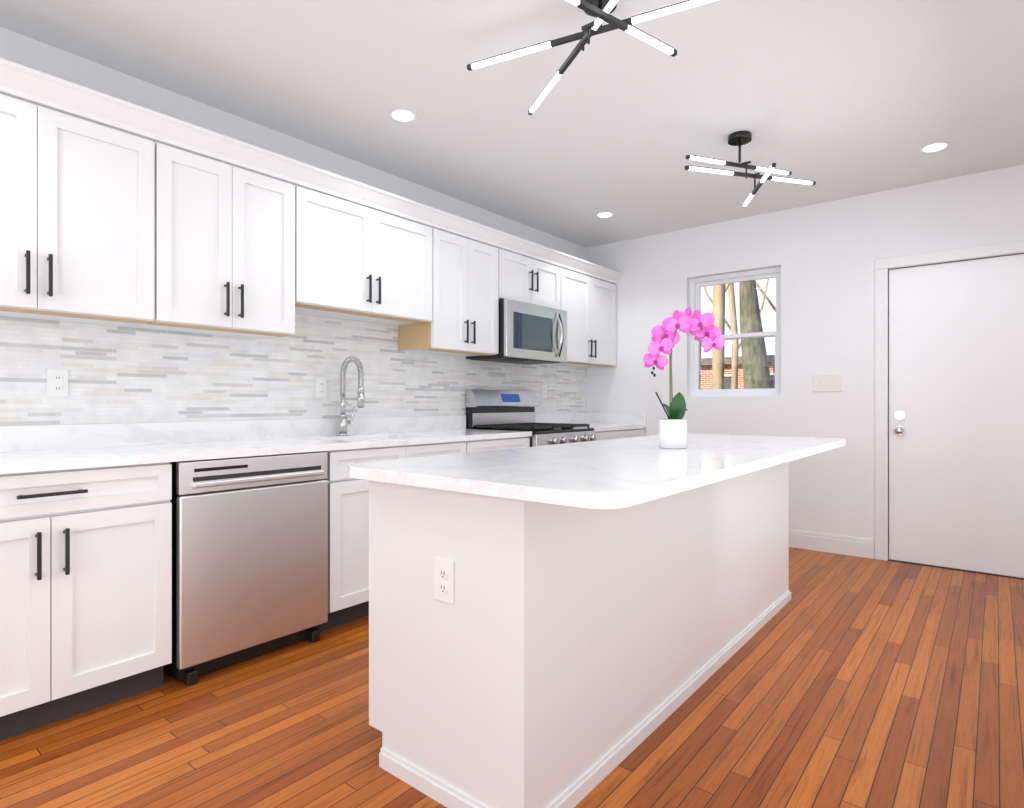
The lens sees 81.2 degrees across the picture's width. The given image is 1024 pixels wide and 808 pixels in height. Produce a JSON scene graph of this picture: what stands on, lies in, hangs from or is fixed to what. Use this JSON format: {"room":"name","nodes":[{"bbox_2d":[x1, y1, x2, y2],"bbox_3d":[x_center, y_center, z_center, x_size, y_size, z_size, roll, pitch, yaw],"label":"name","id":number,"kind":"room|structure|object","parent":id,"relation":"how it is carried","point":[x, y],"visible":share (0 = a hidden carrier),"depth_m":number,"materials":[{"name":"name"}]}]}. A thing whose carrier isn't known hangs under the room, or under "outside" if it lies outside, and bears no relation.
{"room":"kitchen","nodes":[
{"label":"kitchen","id":0,"kind":"room"},
{"bbox_2d":[0,27,585,259],"bbox_3d":[-1.712,-0.194,2.883,0.150,2.600,7.820,0,0,39],"label":"wall","id":1,"kind":"structure","parent":0,"point":[18,48],"depth_m":3.10,"materials":[{"name":"white paint"}]},
{"bbox_2d":[47,369,67,396],"bbox_3d":[-1.907,-0.084,2.506,0.010,0.118,0.074,0,0,39],"label":"electrical outlet","id":2,"kind":"object","parent":1,"relation":"attached to","point":[57,382],"visible":1,"depth_m":2.50,"materials":[{"name":"white plastic"}]},
{"bbox_2d":[0,58,175,329],"bbox_3d":[-1.870,-0.770,2.296,0.328,0.852,0.921,0,0,39],"label":"upper cabinet","id":3,"kind":"object","parent":1,"relation":"attached to","point":[114,211],"depth_m":2.31,"materials":[{"name":"white wood"}]},
{"bbox_2d":[166,119,311,338],"bbox_3d":[-1.417,-0.770,2.855,0.328,0.852,0.771,0,0,39],"label":"upper cabinet","id":4,"kind":"object","parent":1,"relation":"attached to","point":[244,212],"depth_m":2.78,"materials":[{"name":"white wood"}]},
{"bbox_2d":[0,313,586,425],"bbox_3d":[-1.337,-0.344,3.221,0.006,1.100,6.518,0,0,39],"label":"backsplash","id":5,"kind":"structure","parent":1,"relation":"attached to","point":[117,374],"depth_m":3.11,"materials":[{"name":"tile"}]},
{"bbox_2d":[0,413,587,448],"bbox_3d":[-1.006,0.142,3.607,0.018,0.100,5.496,0,0,39],"label":"backsplash","id":6,"kind":"structure","parent":1,"relation":"attached to","point":[33,436],"depth_m":2.97,"materials":[{"name":"white stone"}]},
{"bbox_2d":[315,377,326,397],"bbox_3d":[-1.113,-0.089,3.484,0.010,0.118,0.074,0,0,39],"label":"electrical outlet","id":7,"kind":"object","parent":1,"relation":"attached to","point":[320,387],"visible":1,"depth_m":3.48,"materials":[{"name":"white plastic"}]},
{"bbox_2d":[312,166,435,325],"bbox_3d":[-0.917,-0.853,3.471,0.328,0.687,0.936,0,0,39],"label":"upper cabinet","id":8,"kind":"object","parent":1,"relation":"attached to","point":[374,251],"depth_m":3.37,"materials":[{"name":"white wood"}]},
{"bbox_2d":[398,210,499,356],"bbox_3d":[-0.440,-0.770,4.059,0.328,0.852,0.701,0,0,39],"label":"upper cabinet","id":9,"kind":"object","parent":1,"relation":"attached to","point":[467,253],"depth_m":3.94,"materials":[{"name":"white wood"}]},
{"bbox_2d":[500,234,563,309],"bbox_3d":[0.025,-0.970,4.632,0.328,0.452,0.771,0,0,39],"label":"upper cabinet","id":10,"kind":"object","parent":1,"relation":"attached to","point":[531,273],"depth_m":4.50,"materials":[{"name":"white wood"}]},
{"bbox_2d":[466,298,566,364],"bbox_3d":[0.076,-0.527,4.590,0.457,0.418,0.761,0,0,39],"label":"over-the-range microwave","id":11,"kind":"object","parent":10,"relation":"attached to","point":[529,334],"visible":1,"depth_m":4.42,"materials":[{"name":"silver metal"}]},
{"bbox_2d":[542,385,546,397],"bbox_3d":[0.282,-0.099,5.205,0.010,0.118,0.074,0,0,39],"label":"electrical outlet","id":12,"kind":"object","parent":1,"relation":"attached to","point":[544,391],"visible":1,"depth_m":5.20,"materials":[{"name":"white plastic"}]},
{"bbox_2d":[552,254,619,366],"bbox_3d":[0.556,-0.770,5.286,0.328,0.852,0.912,0,0,39],"label":"upper cabinet","id":13,"kind":"object","parent":1,"relation":"attached to","point":[590,290],"depth_m":5.18,"materials":[{"name":"white wood"}]},
{"bbox_2d":[0,547,1023,807],"bbox_3d":[0.016,1.146,1.481,4.600,0.080,7.820,0,0,39],"label":"floor","id":14,"kind":"structure","parent":0,"point":[842,681],"depth_m":2.04,"materials":[{"name":"brown wood"}]},
{"bbox_2d":[0,461,177,739],"bbox_3d":[-1.797,0.665,2.160,0.613,0.882,0.823,0,0,39],"label":"base cabinet","id":15,"kind":"object","parent":14,"relation":"on","point":[85,567],"depth_m":2.07,"materials":[{"name":"white wood"}]},
{"bbox_2d":[0,429,531,476],"bbox_3d":[-1.305,0.208,2.754,0.630,0.032,3.794,0,0,39],"label":"countertop","id":16,"kind":"structure","parent":15,"relation":"on","point":[92,456],"depth_m":2.54,"materials":[{"name":"white stone"}]},
{"bbox_2d":[338,356,364,435],"bbox_3d":[-0.915,-0.040,3.475,0.226,0.462,0.105,0,0,39],"label":"faucet","id":17,"kind":"object","parent":16,"relation":"on","point":[344,422],"visible":1,"depth_m":3.49,"materials":[{"name":"silver metal"}]},
{"bbox_2d":[336,437,375,440],"bbox_3d":[-0.785,0.325,3.367,0.408,0.226,0.567,0,0,39],"label":"sink","id":18,"kind":"object","parent":16,"relation":"in","point":[337,438],"depth_m":3.50,"materials":[{"name":"white stone"}]},
{"bbox_2d":[163,451,327,685],"bbox_3d":[-1.298,0.668,2.733,0.623,0.876,0.655,0,0,39],"label":"dishwasher","id":19,"kind":"object","parent":14,"relation":"on","point":[249,556],"visible":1,"depth_m":2.50,"materials":[{"name":"silver metal"}]},
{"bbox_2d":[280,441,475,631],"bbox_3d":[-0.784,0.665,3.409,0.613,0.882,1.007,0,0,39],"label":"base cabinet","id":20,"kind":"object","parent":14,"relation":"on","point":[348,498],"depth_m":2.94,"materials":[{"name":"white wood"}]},
{"bbox_2d":[476,437,529,451],"bbox_3d":[-0.332,0.665,3.966,0.613,0.882,0.684,0,0,39],"label":"base cabinet","id":21,"kind":"object","parent":14,"relation":"on","point":[505,442],"depth_m":3.83,"materials":[{"name":"white wood"}]},
{"bbox_2d":[466,390,596,446],"bbox_3d":[0.173,0.503,4.508,0.706,1.205,0.769,0,0,39],"label":"range","id":22,"kind":"object","parent":14,"relation":"on","point":[508,410],"visible":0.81,"depth_m":4.49,"materials":[{"name":"silver metal"}]},
{"bbox_2d":[369,461,790,807],"bbox_3d":[0.552,0.665,2.617,0.645,0.882,2.448,0,0,39],"label":"kitchen island","id":23,"kind":"object","parent":14,"relation":"on","point":[569,625],"depth_m":1.73,"materials":[{"name":"white"}]},
{"bbox_2d":[348,433,845,512],"bbox_3d":[0.633,0.207,2.512,0.950,0.034,2.530,0,0,39],"label":"island countertop","id":24,"kind":"structure","parent":23,"relation":"on","point":[612,475],"depth_m":1.77,"materials":[{"name":"white stone"}]},
{"bbox_2d":[643,307,724,448],"bbox_3d":[0.714,-0.108,2.498,0.279,0.594,0.232,0,0,39],"label":"orchid","id":25,"kind":"object","parent":24,"relation":"on","point":[665,338],"visible":1,"depth_m":2.49,"materials":[{"name":"pink plant"}]},
{"bbox_2d":[596,429,644,440],"bbox_3d":[0.669,0.665,5.200,0.613,0.882,0.904,0,0,39],"label":"base cabinet","id":26,"kind":"object","parent":14,"relation":"on","point":[616,433],"depth_m":5.02,"materials":[{"name":"white wood"}]},
{"bbox_2d":[577,421,646,432],"bbox_3d":[0.676,0.208,5.196,0.630,0.032,0.909,0,0,39],"label":"countertop","id":27,"kind":"structure","parent":26,"relation":"on","point":[599,428],"depth_m":5.06,"materials":[{"name":"white stone"}]},
{"bbox_2d":[0,0,1023,247],"bbox_3d":[0.016,-1.544,1.481,4.600,0.100,7.820,0,0,39],"label":"ceiling","id":28,"kind":"structure","parent":0,"point":[840,98],"depth_m":2.84,"materials":[{"name":"white paint"}]},
{"bbox_2d":[388,108,417,122],"bbox_3d":[-0.565,-1.491,3.098,0.150,0.006,0.150,0,0,39],"label":"recessed light","id":29,"kind":"object","parent":28,"relation":"in","point":[404,115],"visible":1,"depth_m":3.09,"materials":[{"name":"white plastic"}]},
{"bbox_2d":[467,21,610,114],"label":"ceiling light","id":30,"kind":"object","parent":28,"relation":"attached to","point":[591,29],"depth_m":2.31,"materials":[{"name":"black"}]},
{"bbox_2d":[595,212,613,217],"bbox_3d":[0.736,-1.491,4.734,0.150,0.006,0.150,0,0,39],"label":"recessed light","id":31,"kind":"object","parent":28,"relation":"in","point":[604,214],"visible":1,"depth_m":4.72,"materials":[{"name":"white plastic"}]},
{"bbox_2d":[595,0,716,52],"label":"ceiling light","id":32,"kind":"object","parent":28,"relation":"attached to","point":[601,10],"depth_m":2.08,"materials":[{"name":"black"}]},
{"bbox_2d":[685,131,815,207],"bbox_3d":[1.323,-1.335,3.318,0.519,0.318,0.698,0,0,39],"label":"ceiling light","id":33,"kind":"object","parent":28,"relation":"attached to","point":[738,138],"visible":1,"depth_m":3.32,"materials":[{"name":"black"}]},
{"bbox_2d":[919,141,949,152],"bbox_3d":[2.466,-1.491,3.485,0.150,0.006,0.150,0,0,39],"label":"recessed light","id":34,"kind":"object","parent":28,"relation":"in","point":[934,147],"visible":1,"depth_m":3.48,"materials":[{"name":"white plastic"}]},
{"bbox_2d":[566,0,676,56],"bbox_3d":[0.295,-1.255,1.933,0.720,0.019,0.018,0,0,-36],"label":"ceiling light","id":35,"kind":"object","parent":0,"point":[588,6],"depth_m":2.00,"materials":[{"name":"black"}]},
{"bbox_2d":[586,164,1023,558],"bbox_3d":[2.432,-0.194,4.459,4.300,2.600,0.150,0,0,39],"label":"wall","id":36,"kind":"structure","parent":0,"point":[824,255],"depth_m":4.50,"materials":[{"name":"white paint"}]},
{"bbox_2d":[588,413,646,424],"bbox_3d":[0.964,0.142,5.536,0.612,0.100,0.018,0,0,39],"label":"backsplash","id":37,"kind":"structure","parent":36,"relation":"attached to","point":[604,418],"depth_m":5.49,"materials":[{"name":"white stone"}]},
{"bbox_2d":[690,267,780,396],"bbox_3d":[1.840,-0.561,4.936,0.760,1.025,0.145,0,0,39],"label":"window unit","id":38,"kind":"structure","parent":36,"relation":"in","point":[696,284],"depth_m":4.94,"materials":[{"name":"white plastic"}]},
{"bbox_2d":[813,374,841,391],"bbox_3d":[2.337,-0.146,4.430,0.190,0.125,0.014,0,0,39],"label":"switch plate","id":39,"kind":"object","parent":36,"relation":"attached to","point":[827,383],"visible":1,"depth_m":4.43,"materials":[{"name":"white plastic"}]},
{"bbox_2d":[789,529,873,558],"bbox_3d":[2.636,1.038,4.188,3.639,0.135,0.014,0,0,39],"label":"baseboard","id":40,"kind":"structure","parent":36,"relation":"attached to","point":[841,544],"depth_m":4.40,"materials":[{"name":"white wood"}]},
{"bbox_2d":[875,240,1023,579],"bbox_3d":[3.016,0.045,3.974,1.016,2.126,0.166,0,0,39],"label":"door frame","id":41,"kind":"structure","parent":36,"relation":"attached to","point":[882,265],"depth_m":4.20,"materials":[{"name":"white wood"}]},
{"bbox_2d":[889,254,1023,577],"bbox_3d":[2.975,0.081,3.923,0.852,2.034,0.109,0,0,39],"label":"door","id":42,"kind":"structure","parent":36,"relation":"in","point":[956,415],"depth_m":3.95,"materials":[{"name":"white wood"}]},
{"label":"outside","id":43,"kind":"structure","parent":0,"visible":0},
{"bbox_2d":[701,278,775,357],"bbox_3d":[13.250,-4.894,22.795,26.000,16.000,0.100,0,0,39],"label":"sky","id":44,"kind":"structure","parent":43,"point":[765,322],"depth_m":25.11,"materials":[{"name":"white"}]},
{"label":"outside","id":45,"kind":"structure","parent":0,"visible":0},
{"bbox_2d":[712,284,724,388],"bbox_3d":[3.780,-2.894,9.388,1.253,10.001,0.334,0,0,39],"label":"tree","id":46,"kind":"object","parent":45,"point":[720,325],"depth_m":9.57,"materials":[{"name":"beige plant"}]},
{"bbox_2d":[700,355,774,388],"bbox_3d":[8.761,0.756,21.865,10.600,4.700,3.400,0,0,39],"label":"house","id":47,"kind":"structure","parent":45,"point":[708,366],"depth_m":20.85,"materials":[{"name":"brick"}]},
{"bbox_2d":[699,278,775,388],"bbox_3d":[7.314,-3.397,15.326,8.062,11.010,5.180,0,0,39],"label":"tree","id":48,"kind":"object","parent":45,"point":[734,328],"depth_m":18.71,"materials":[{"name":"beige plant"}]},
{"bbox_2d":[739,280,770,388],"bbox_3d":[3.519,-1.894,8.605,0.475,8.002,0.400,0,0,39],"label":"tree","id":49,"kind":"object","parent":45,"point":[753,343],"depth_m":8.52,"materials":[{"name":"brown plant"}]}
]}

